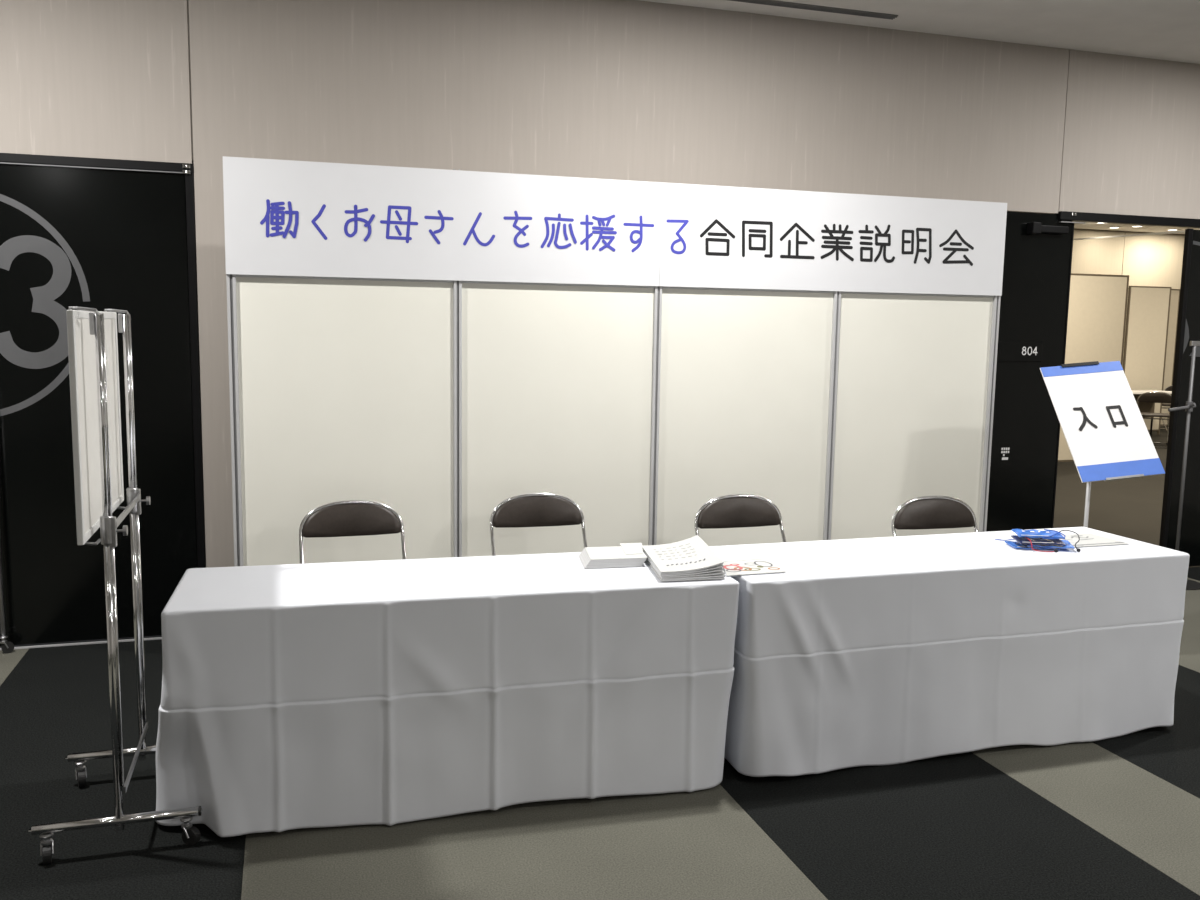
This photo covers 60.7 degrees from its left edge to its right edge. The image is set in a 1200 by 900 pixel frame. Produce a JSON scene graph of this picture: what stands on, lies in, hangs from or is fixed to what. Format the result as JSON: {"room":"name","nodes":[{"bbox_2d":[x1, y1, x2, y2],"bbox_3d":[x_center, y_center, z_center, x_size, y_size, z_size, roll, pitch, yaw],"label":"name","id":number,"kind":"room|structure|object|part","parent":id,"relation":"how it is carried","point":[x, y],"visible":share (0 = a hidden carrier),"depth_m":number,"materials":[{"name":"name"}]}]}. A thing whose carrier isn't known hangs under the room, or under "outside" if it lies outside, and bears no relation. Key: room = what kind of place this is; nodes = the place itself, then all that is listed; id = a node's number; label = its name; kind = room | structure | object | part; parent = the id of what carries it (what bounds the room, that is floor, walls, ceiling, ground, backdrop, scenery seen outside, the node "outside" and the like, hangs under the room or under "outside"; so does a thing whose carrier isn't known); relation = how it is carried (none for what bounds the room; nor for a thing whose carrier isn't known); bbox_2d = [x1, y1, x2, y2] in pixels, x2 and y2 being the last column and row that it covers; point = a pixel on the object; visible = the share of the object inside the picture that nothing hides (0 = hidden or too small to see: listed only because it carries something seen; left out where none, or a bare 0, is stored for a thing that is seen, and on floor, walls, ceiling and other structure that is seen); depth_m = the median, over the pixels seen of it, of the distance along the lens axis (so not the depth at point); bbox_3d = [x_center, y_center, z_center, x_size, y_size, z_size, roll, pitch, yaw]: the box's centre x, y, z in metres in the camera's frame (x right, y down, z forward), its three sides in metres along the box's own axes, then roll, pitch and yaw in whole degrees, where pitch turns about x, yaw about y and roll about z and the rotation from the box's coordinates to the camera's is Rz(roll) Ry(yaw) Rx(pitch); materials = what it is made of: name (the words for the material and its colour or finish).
{"room":"convention center lobby","nodes":[
{"label":"convention center lobby","id":0,"kind":"room"},
{"bbox_2d":[0,0,1199,567],"bbox_3d":[0.159,-0.733,5.532,12.400,3.200,0.150,-1,7,-17],"label":"wall","id":1,"kind":"structure","parent":0,"point":[632,90],"depth_m":5.21,"materials":[{"name":"beige paint"}]},
{"bbox_2d":[0,637,161,649],"bbox_3d":[-3.273,0.934,4.607,2.828,0.006,0.018,-1,7,-17],"label":"trim","id":2,"kind":"structure","parent":1,"relation":"attached to","point":[154,638],"depth_m":4.84,"materials":[{"name":"metal"}]},
{"bbox_3d":[-3.714,-1.760,4.142,3.822,0.948,0.012,-1,7,-17],"label":"panel","id":3,"kind":"part","parent":1,"relation":"part of","materials":[{"name":"beige paint"}]},
{"bbox_2d":[0,153,205,645],"bbox_3d":[-3.268,-0.188,4.512,2.828,2.246,0.120,-1,7,-17],"label":"door","id":4,"kind":"structure","parent":1,"relation":"in","point":[101,234],"depth_m":4.75,"materials":[{"name":"black paint"}]},
{"bbox_3d":[-3.246,-1.281,4.364,2.828,0.040,0.063,-1,7,-17],"label":"frame","id":5,"kind":"part","parent":4,"relation":"part of","materials":[{"name":"black metal"}]},
{"bbox_3d":[-1.929,-0.195,4.907,0.036,2.206,0.059,-1,7,-17],"label":"frame","id":6,"kind":"part","parent":4,"relation":"part of","materials":[{"name":"metal"}]},
{"bbox_3d":[0.186,-0.253,5.528,4.370,2.250,0.012,-1,7,-17],"label":"panel","id":7,"kind":"part","parent":1,"relation":"part of","materials":[{"name":"beige paint"}]},
{"bbox_3d":[0.442,-1.846,5.406,4.852,0.950,0.012,-1,7,-17],"label":"panel","id":8,"kind":"part","parent":1,"relation":"part of","materials":[{"name":"beige paint"}]},
{"bbox_2d":[986,211,1199,566],"bbox_3d":[3.479,-0.335,6.558,2.508,2.256,0.190,-1,7,-17],"label":"door","id":9,"kind":"structure","parent":1,"relation":"in","point":[1034,303],"depth_m":6.28,"materials":[{"name":"black paint"}]},
{"bbox_3d":[2.538,-0.596,6.193,0.320,0.120,0.010,-1,7,-17],"label":"room plate","id":10,"kind":"part","parent":9,"relation":"part of","materials":[{"name":"black paint"}]},
{"bbox_3d":[4.352,-1.935,6.594,3.312,0.938,0.012,-1,7,-17],"label":"panel","id":11,"kind":"part","parent":1,"relation":"part of","materials":[{"name":"beige paint"}]},
{"bbox_2d":[0,426,1199,899],"bbox_3d":[4.585,0.885,6.561,21.400,0.120,18.400,-1,7,-17],"label":"floor","id":12,"kind":"structure","parent":0,"point":[1116,818],"depth_m":3.14,"materials":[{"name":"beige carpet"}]},
{"bbox_2d":[0,541,13,652],"bbox_3d":[-2.716,0.338,4.640,0.059,1.200,0.036,-3,8,-30],"label":"pole","id":13,"kind":"object","parent":12,"relation":"on","point":[7,646],"visible":1,"depth_m":4.68,"materials":[{"name":"metal"}]},
{"bbox_2d":[28,307,202,864],"bbox_3d":[-1.448,0.361,3.090,0.460,1.564,0.718,-1,7,-17],"label":"stand","id":14,"kind":"object","parent":12,"relation":"on","point":[92,333],"visible":0.87,"depth_m":2.92,"materials":[{"name":"silver metal"}]},
{"bbox_3d":[-1.377,-0.055,2.693,0.016,0.620,0.023,-1,7,-17],"label":"board frame","id":15,"kind":"part","parent":14,"relation":"part of","materials":[{"name":"white plastic"}]},
{"bbox_3d":[-1.380,-0.344,2.786,0.012,0.060,0.022,-1,7,-17],"label":"mount plate","id":16,"kind":"part","parent":14,"relation":"part of","materials":[{"name":"metal"}]},
{"bbox_3d":[-1.474,-0.394,2.987,0.016,0.022,0.672,-1,7,-17],"label":"board frame","id":17,"kind":"part","parent":14,"relation":"part of","materials":[{"name":"white plastic"}]},
{"bbox_3d":[-1.483,0.200,3.059,0.016,0.022,0.672,-1,7,-17],"label":"board frame","id":18,"kind":"part","parent":14,"relation":"part of","materials":[{"name":"white plastic"}]},
{"bbox_3d":[-1.579,-0.138,3.353,0.016,0.620,0.023,-1,7,-17],"label":"board frame","id":19,"kind":"part","parent":14,"relation":"part of","materials":[{"name":"white plastic"}]},
{"bbox_3d":[-1.527,-0.404,3.265,0.012,0.060,0.022,-1,7,-17],"label":"mount plate","id":20,"kind":"part","parent":14,"relation":"part of","materials":[{"name":"metal"}]},
{"bbox_3d":[-1.341,0.226,2.869,0.032,0.028,0.029,-1,7,-17],"label":"knob","id":21,"kind":"part","parent":14,"relation":"part of","materials":[{"name":"metal"}]},
{"bbox_3d":[-1.488,0.166,3.349,0.032,0.028,0.029,-1,7,-17],"label":"knob","id":22,"kind":"part","parent":14,"relation":"part of","materials":[{"name":"metal"}]},
{"bbox_2d":[299,500,406,563],"bbox_3d":[-1.048,0.615,4.387,0.457,0.769,0.535,-1,7,-18],"label":"folding chair","id":23,"kind":"object","parent":12,"relation":"on","point":[344,518],"visible":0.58,"depth_m":4.45,"materials":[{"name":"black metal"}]},
{"bbox_3d":[-1.080,0.302,4.462,0.418,0.145,0.075,-1,7,-18],"label":"backrest","id":24,"kind":"part","parent":23,"relation":"part of","materials":[{"name":"brown plastic"}]},
{"bbox_2d":[489,493,587,555],"bbox_3d":[-0.265,0.595,4.656,0.457,0.769,0.535,-1,7,-15],"label":"folding chair","id":25,"kind":"object","parent":12,"relation":"on","point":[528,509],"visible":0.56,"depth_m":4.72,"materials":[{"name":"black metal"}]},
{"bbox_3d":[-0.291,0.281,4.733,0.418,0.145,0.075,-1,7,-15],"label":"backrest","id":26,"kind":"part","parent":25,"relation":"part of","materials":[{"name":"brown plastic"}]},
{"bbox_2d":[226,274,1000,565],"bbox_3d":[0.272,-0.188,5.122,4.015,2.221,0.060,-1,7,-17],"label":"wall","id":27,"kind":"structure","parent":12,"relation":"on","point":[439,403],"depth_m":5.03,"materials":[{"name":"metal"}]},
{"bbox_3d":[-1.620,-0.154,4.546,0.038,2.209,0.036,-1,7,-17],"label":"post","id":28,"kind":"part","parent":27,"relation":"part of","materials":[{"name":"metal"}]},
{"bbox_3d":[-1.137,-0.787,4.615,0.951,0.040,0.028,-1,7,-17],"label":"rail","id":29,"kind":"part","parent":27,"relation":"part of","materials":[{"name":"metal"}]},
{"bbox_3d":[-1.147,-0.165,4.691,0.951,2.115,0.006,-1,7,-17],"label":"panel","id":30,"kind":"part","parent":27,"relation":"part of","materials":[{"name":"beige laminate"}]},
{"bbox_3d":[-0.673,-0.174,4.834,0.038,2.209,0.036,-1,7,-17],"label":"post","id":31,"kind":"part","parent":27,"relation":"part of","materials":[{"name":"metal"}]},
{"bbox_3d":[-0.200,-0.185,4.979,0.951,2.115,0.006,-1,7,-17],"label":"panel","id":32,"kind":"part","parent":27,"relation":"part of","materials":[{"name":"beige laminate"}]},
{"bbox_3d":[-0.190,-0.807,4.903,0.951,0.040,0.028,-1,7,-17],"label":"rail","id":33,"kind":"part","parent":27,"relation":"part of","materials":[{"name":"metal"}]},
{"bbox_2d":[223,156,1006,295],"bbox_3d":[0.289,-1.053,4.998,3.990,0.503,0.023,-1,7,-17],"label":"board","id":34,"kind":"object","parent":27,"relation":"attached to","point":[282,217],"visible":1,"depth_m":4.89,"materials":[{"name":"white plastic"}]},
{"bbox_3d":[0.274,-0.194,5.122,0.038,2.209,0.036,-1,7,-17],"label":"post","id":35,"kind":"part","parent":27,"relation":"part of","materials":[{"name":"metal"}]},
{"bbox_3d":[0.748,-0.205,5.267,0.953,2.115,0.006,-1,7,-17],"label":"panel","id":36,"kind":"part","parent":27,"relation":"part of","materials":[{"name":"beige laminate"}]},
{"bbox_3d":[0.758,-0.827,5.191,0.953,0.040,0.028,-1,7,-17],"label":"rail","id":37,"kind":"part","parent":27,"relation":"part of","materials":[{"name":"metal"}]},
{"bbox_3d":[1.223,-0.214,5.411,0.038,2.209,0.036,-1,7,-17],"label":"post","id":38,"kind":"part","parent":27,"relation":"part of","materials":[{"name":"metal"}]},
{"bbox_3d":[1.693,-0.225,5.554,0.944,2.115,0.006,-1,7,-17],"label":"panel","id":39,"kind":"part","parent":27,"relation":"part of","materials":[{"name":"beige laminate"}]},
{"bbox_3d":[1.703,-0.847,5.478,0.944,0.040,0.028,-1,7,-17],"label":"rail","id":40,"kind":"part","parent":27,"relation":"part of","materials":[{"name":"metal"}]},
{"bbox_3d":[2.163,-0.234,5.697,0.038,2.209,0.036,-1,7,-17],"label":"post","id":41,"kind":"part","parent":27,"relation":"part of","materials":[{"name":"metal"}]},
{"bbox_2d":[694,494,785,541],"bbox_3d":[0.674,0.602,4.714,0.457,0.769,0.534,-1,7,-17],"label":"folding chair","id":42,"kind":"object","parent":12,"relation":"on","point":[731,510],"visible":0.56,"depth_m":4.78,"materials":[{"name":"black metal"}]},
{"bbox_3d":[0.645,0.289,4.789,0.418,0.145,0.075,-1,7,-17],"label":"backrest","id":43,"kind":"part","parent":42,"relation":"part of","materials":[{"name":"brown leather"}]},
{"bbox_2d":[891,495,977,536],"bbox_3d":[1.594,0.612,4.755,0.457,0.769,0.535,-1,7,-14],"label":"folding chair","id":44,"kind":"object","parent":12,"relation":"on","point":[934,511],"visible":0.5,"depth_m":4.82,"materials":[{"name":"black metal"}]},
{"bbox_3d":[1.571,0.299,4.832,0.418,0.145,0.075,-1,7,-14],"label":"backrest","id":45,"kind":"part","parent":44,"relation":"part of","materials":[{"name":"brown leather"}]},
{"bbox_2d":[1058,273,1128,461],"bbox_3d":[5.641,-0.909,11.822,0.915,2.210,0.030,-1,7,-17],"label":"partition panel","id":46,"kind":"object","parent":12,"relation":"on","point":[1097,310],"visible":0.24,"depth_m":11.76,"materials":[{"name":"brown metal"}]},
{"bbox_3d":[5.658,-1.996,11.691,0.871,0.020,0.024,-1,7,-17],"label":"rail","id":47,"kind":"part","parent":46,"relation":"part of","materials":[{"name":"brown metal"}]},
{"bbox_3d":[6.068,-0.918,11.952,0.022,2.210,0.030,-1,7,-17],"label":"post","id":48,"kind":"part","parent":46,"relation":"part of","materials":[{"name":"brown metal"}]},
{"bbox_2d":[1040,361,1164,527],"bbox_3d":[2.334,0.286,4.857,0.423,1.407,0.398,-1,7,-17],"label":"sign","id":49,"kind":"object","parent":12,"relation":"on","point":[1105,431],"visible":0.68,"depth_m":4.79,"materials":[{"name":"paper"}]},
{"bbox_3d":[2.345,-0.141,4.792,0.423,0.542,0.369,-1,7,-17],"label":"sign plate","id":50,"kind":"part","parent":49,"relation":"part of","materials":[{"name":"white paper"}]},
{"bbox_2d":[1123,286,1171,434],"bbox_3d":[8.310,-1.354,15.640,0.780,2.260,0.030,-1,7,-17],"label":"partition panel","id":51,"kind":"object","parent":12,"relation":"on","point":[1148,307],"visible":0.74,"depth_m":15.60,"materials":[{"name":"brown metal"}]},
{"bbox_3d":[7.948,-1.347,15.530,0.022,2.260,0.030,-1,7,-17],"label":"post","id":52,"kind":"part","parent":51,"relation":"part of","materials":[{"name":"brown metal"}]},
{"bbox_3d":[8.328,-2.466,15.506,0.736,0.020,0.024,-1,7,-17],"label":"rail","id":53,"kind":"part","parent":51,"relation":"part of","materials":[{"name":"brown metal"}]},
{"bbox_3d":[8.673,-1.362,15.750,0.022,2.260,0.030,-1,7,-17],"label":"post","id":54,"kind":"part","parent":51,"relation":"part of","materials":[{"name":"brown metal"}]},
{"bbox_2d":[1122,288,1179,425],"bbox_3d":[8.814,-1.458,16.519,1.120,2.270,0.030,-1,7,-17],"label":"partition panel","id":55,"kind":"object","parent":12,"relation":"on","point":[1175,293],"visible":0.2,"depth_m":16.61,"materials":[{"name":"brown metal"}]},
{"bbox_3d":[9.339,-1.469,16.679,0.022,2.270,0.030,-1,7,-17],"label":"post","id":56,"kind":"part","parent":55,"relation":"part of","materials":[{"name":"brown metal"}]},
{"bbox_2d":[1131,390,1171,436],"bbox_3d":[7.994,-0.516,15.122,0.860,0.710,0.440,-1,7,-17],"label":"meeting table","id":57,"kind":"object","parent":12,"relation":"on","point":[1143,406],"visible":0.13,"depth_m":15.29,"materials":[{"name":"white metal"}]},
{"bbox_3d":[7.951,-0.658,15.254,0.760,0.360,0.010,-1,7,-17],"label":"modesty panel","id":58,"kind":"part","parent":57,"relation":"part of","materials":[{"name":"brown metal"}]},
{"bbox_3d":[8.298,-0.528,15.393,0.027,0.680,0.028,-1,7,-17],"label":"leg","id":59,"kind":"part","parent":57,"relation":"part of","materials":[{"name":"metal"}]},
{"bbox_2d":[1137,391,1170,448],"bbox_3d":[7.644,-0.430,14.149,0.457,0.769,0.535,4,8,24],"label":"folding chair","id":60,"kind":"object","parent":12,"relation":"on","point":[1150,397],"visible":0.54,"depth_m":14.03,"materials":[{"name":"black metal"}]},
{"bbox_3d":[7.668,-0.445,14.202,0.448,0.752,0.394,4,8,24],"label":"frame","id":61,"kind":"part","parent":60,"relation":"part of","materials":[{"name":"silver metal"}]},
{"bbox_3d":[7.669,-0.489,14.196,0.390,0.034,0.370,4,8,24],"label":"seat","id":62,"kind":"part","parent":60,"relation":"part of","materials":[{"name":"brown plastic"}]},
{"bbox_3d":[7.600,-0.717,14.007,0.418,0.145,0.075,4,8,24],"label":"backrest","id":63,"kind":"part","parent":60,"relation":"part of","materials":[{"name":"brown plastic"}]},
{"bbox_3d":[7.614,-0.257,14.111,0.389,0.418,0.402,4,8,24],"label":"leg","id":64,"kind":"part","parent":60,"relation":"part of","materials":[{"name":"silver metal"}]},
{"bbox_2d":[1160,385,1171,429],"bbox_3d":[9.064,-0.663,16.263,0.457,0.769,0.535,0,7,-6],"label":"folding chair","id":65,"kind":"object","parent":12,"relation":"on","point":[1169,388],"visible":0.21,"depth_m":16.12,"materials":[{"name":"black metal"}]},
{"bbox_2d":[1168,341,1199,589],"bbox_3d":[3.582,0.086,6.279,0.316,1.502,0.316,5,8,28],"label":"pole stand","id":66,"kind":"object","parent":12,"relation":"on","point":[1191,585],"visible":0.55,"depth_m":6.25,"materials":[{"name":"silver metal"}]},
{"bbox_2d":[641,0,1199,233],"bbox_3d":[4.636,-2.401,6.164,21.400,0.100,18.400,-1,7,-17],"label":"ceiling","id":67,"kind":"structure","parent":0,"point":[1169,30],"depth_m":5.52,"materials":[{"name":"paint"}]},
{"bbox_2d":[728,0,897,19],"bbox_3d":[0.873,-2.295,5.259,1.470,0.010,0.060,-1,7,-17],"label":"ceiling vent","id":68,"kind":"object","parent":67,"relation":"in","point":[764,2],"visible":1,"depth_m":5.33,"materials":[{"name":"metal"}]},
{"bbox_2d":[1073,229,1199,239],"bbox_3d":[8.025,-3.215,14.712,0.050,0.232,3.192,-3,8,-30],"label":"trim","id":69,"kind":"structure","parent":67,"relation":"attached to","point":[1199,229],"depth_m":15.06,"materials":[{"name":"white plastic"}]},
{"bbox_2d":[1071,230,1184,288],"bbox_3d":[5.883,-1.932,16.191,13.200,3.200,0.203,-1,7,-17],"label":"wall","id":70,"kind":"structure","parent":0,"point":[1148,260],"depth_m":16.81,"materials":[{"name":"beige paint"}]},
{"bbox_2d":[1074,228,1184,235],"bbox_3d":[5.894,-3.496,15.873,12.900,0.020,0.040,-1,7,-17],"label":"trim","id":71,"kind":"structure","parent":70,"relation":"attached to","point":[1074,228],"depth_m":16.64,"materials":[{"name":"brown metal"}]},
{"bbox_3d":[-0.473,0.769,3.474,1.727,0.694,0.470,-1,7,-15],"label":"folding table","id":72,"kind":"object","parent":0,"visible":0},
{"bbox_2d":[156,552,738,836],"bbox_3d":[-0.495,0.765,3.449,1.847,0.692,0.629,-1,7,-15],"label":"tablecloth","id":73,"kind":"object","parent":72,"relation":"on","point":[387,692],"visible":0.99,"depth_m":3.19,"materials":[{"name":"white fabric"}]},
{"bbox_2d":[579,543,646,568],"bbox_3d":[0.051,0.378,3.687,0.273,0.032,0.245,-1,7,-13],"label":"pile","id":74,"kind":"object","parent":73,"relation":"on","point":[627,554],"visible":1,"depth_m":3.61,"materials":[{"name":"white paper"}]},
{"bbox_2d":[646,559,724,581],"bbox_3d":[0.285,0.406,3.601,0.219,0.005,0.430,0,7,-7],"label":"booklet","id":75,"kind":"object","parent":73,"relation":"on","point":[661,580],"visible":0.13,"depth_m":3.41,"materials":[{"name":"paper"}]},
{"bbox_2d":[647,559,724,579],"bbox_3d":[0.288,0.399,3.601,0.219,0.008,0.430,0,7,-7],"label":"booklet","id":76,"kind":"object","parent":75,"relation":"on","point":[718,575],"visible":0.18,"depth_m":3.41,"materials":[{"name":"paper"}]},
{"bbox_2d":[642,535,723,572],"bbox_3d":[0.282,0.361,3.594,0.216,0.039,0.429,0,7,-7],"label":"booklet","id":77,"kind":"object","parent":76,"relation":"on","point":[690,554],"visible":1,"depth_m":3.57,"materials":[{"name":"paper"}]},
{"bbox_2d":[653,543,692,559],"bbox_3d":[0.270,0.360,3.642,0.137,0.017,0.182,0,7,-7],"label":"print","id":78,"kind":"object","parent":77,"relation":"attached to","point":[683,551],"depth_m":3.64,"materials":[{"name":"grey paper"}]},
{"bbox_2d":[657,571,724,577],"bbox_3d":[0.286,0.390,3.602,0.218,0.014,0.430,0,7,-7],"label":"booklet","id":79,"kind":"object","parent":76,"relation":"on","point":[718,572],"visible":0.16,"depth_m":3.41,"materials":[{"name":"paper"}]},
{"bbox_2d":[645,554,723,576],"bbox_3d":[0.282,0.381,3.600,0.218,0.021,0.429,0,7,-7],"label":"booklet","id":80,"kind":"object","parent":79,"relation":"on","point":[717,569],"visible":0.13,"depth_m":3.41,"materials":[{"name":"paper"}]},
{"bbox_2d":[643,550,722,574],"bbox_3d":[0.281,0.371,3.598,0.217,0.029,0.429,0,7,-7],"label":"booklet","id":81,"kind":"object","parent":80,"relation":"on","point":[721,565],"visible":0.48,"depth_m":3.41,"materials":[{"name":"paper"}]},
{"bbox_3d":[1.302,0.736,3.978,1.801,0.694,0.480,-1,7,-17],"label":"folding table","id":82,"kind":"object","parent":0,"visible":0},
{"bbox_2d":[709,527,1189,776],"bbox_3d":[1.299,0.732,3.974,1.875,0.698,0.633,-1,7,-17],"label":"tablecloth","id":83,"kind":"object","parent":82,"relation":"on","point":[878,651],"visible":0.91,"depth_m":3.69,"materials":[{"name":"white fabric"}]},
{"bbox_2d":[723,558,785,575],"bbox_3d":[0.513,0.410,3.597,0.240,0.003,0.206,-1,7,-17],"label":"flyer","id":84,"kind":"object","parent":83,"relation":"on","point":[750,566],"visible":1,"depth_m":3.58,"materials":[{"name":"white paper"}]},
{"bbox_2d":[995,539,1059,549],"bbox_3d":[1.688,0.368,4.058,0.186,0.015,0.178,1,7,0],"label":"badge holder","id":85,"kind":"object","parent":83,"relation":"on","point":[1016,545],"visible":0.51,"depth_m":3.99,"materials":[{"name":"blue plastic"}]},
{"bbox_2d":[1011,535,1065,552],"bbox_3d":[1.711,0.362,3.986,0.170,0.042,0.156,1,7,2],"label":"badge holder","id":86,"kind":"object","parent":83,"relation":"on","point":[1022,540],"visible":0.96,"depth_m":3.98,"materials":[{"name":"blue plastic"}]},
{"bbox_2d":[1012,529,1064,538],"bbox_3d":[1.728,0.327,4.026,0.179,0.022,0.126,2,7,7],"label":"badge holder","id":87,"kind":"object","parent":86,"relation":"on","point":[1047,534],"visible":1,"depth_m":4.02,"materials":[{"name":"blue plastic"}]},
{"bbox_3d":[1.773,0.331,3.998,0.080,0.022,0.102,4,8,25],"label":"cord","id":88,"kind":"part","parent":87,"relation":"part of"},
{"bbox_3d":[1.683,0.366,3.946,0.053,0.041,0.128,-5,9,-40],"label":"cord","id":89,"kind":"part","parent":86,"relation":"part of","materials":[{"name":"red fabric"}]},
{"bbox_2d":[1026,530,1080,551],"bbox_3d":[1.781,0.353,4.031,0.216,0.051,0.190,2,7,12],"label":"lanyard","id":90,"kind":"object","parent":83,"relation":"on","point":[1067,543],"visible":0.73,"depth_m":3.97,"materials":[{"name":"blue plastic"}]},
{"bbox_3d":[1.837,0.353,4.027,0.087,0.048,0.176,4,8,25],"label":"cord","id":91,"kind":"part","parent":90,"relation":"part of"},
{"bbox_2d":[1059,533,1128,546],"bbox_3d":[1.931,0.365,4.157,0.325,0.003,0.225,-1,7,-17],"label":"printed sheet","id":92,"kind":"object","parent":83,"relation":"on","point":[1086,539],"visible":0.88,"depth_m":4.15,"materials":[{"name":"white paper"}]},
{"bbox_2d":[1073,542,1124,545],"bbox_3d":[1.973,0.374,4.083,0.282,0.001,0.020,-1,7,-17],"label":"print","id":93,"kind":"object","parent":92,"relation":"on","point":[1087,543],"depth_m":4.09,"materials":[{"name":"grey paper"}]}
]}

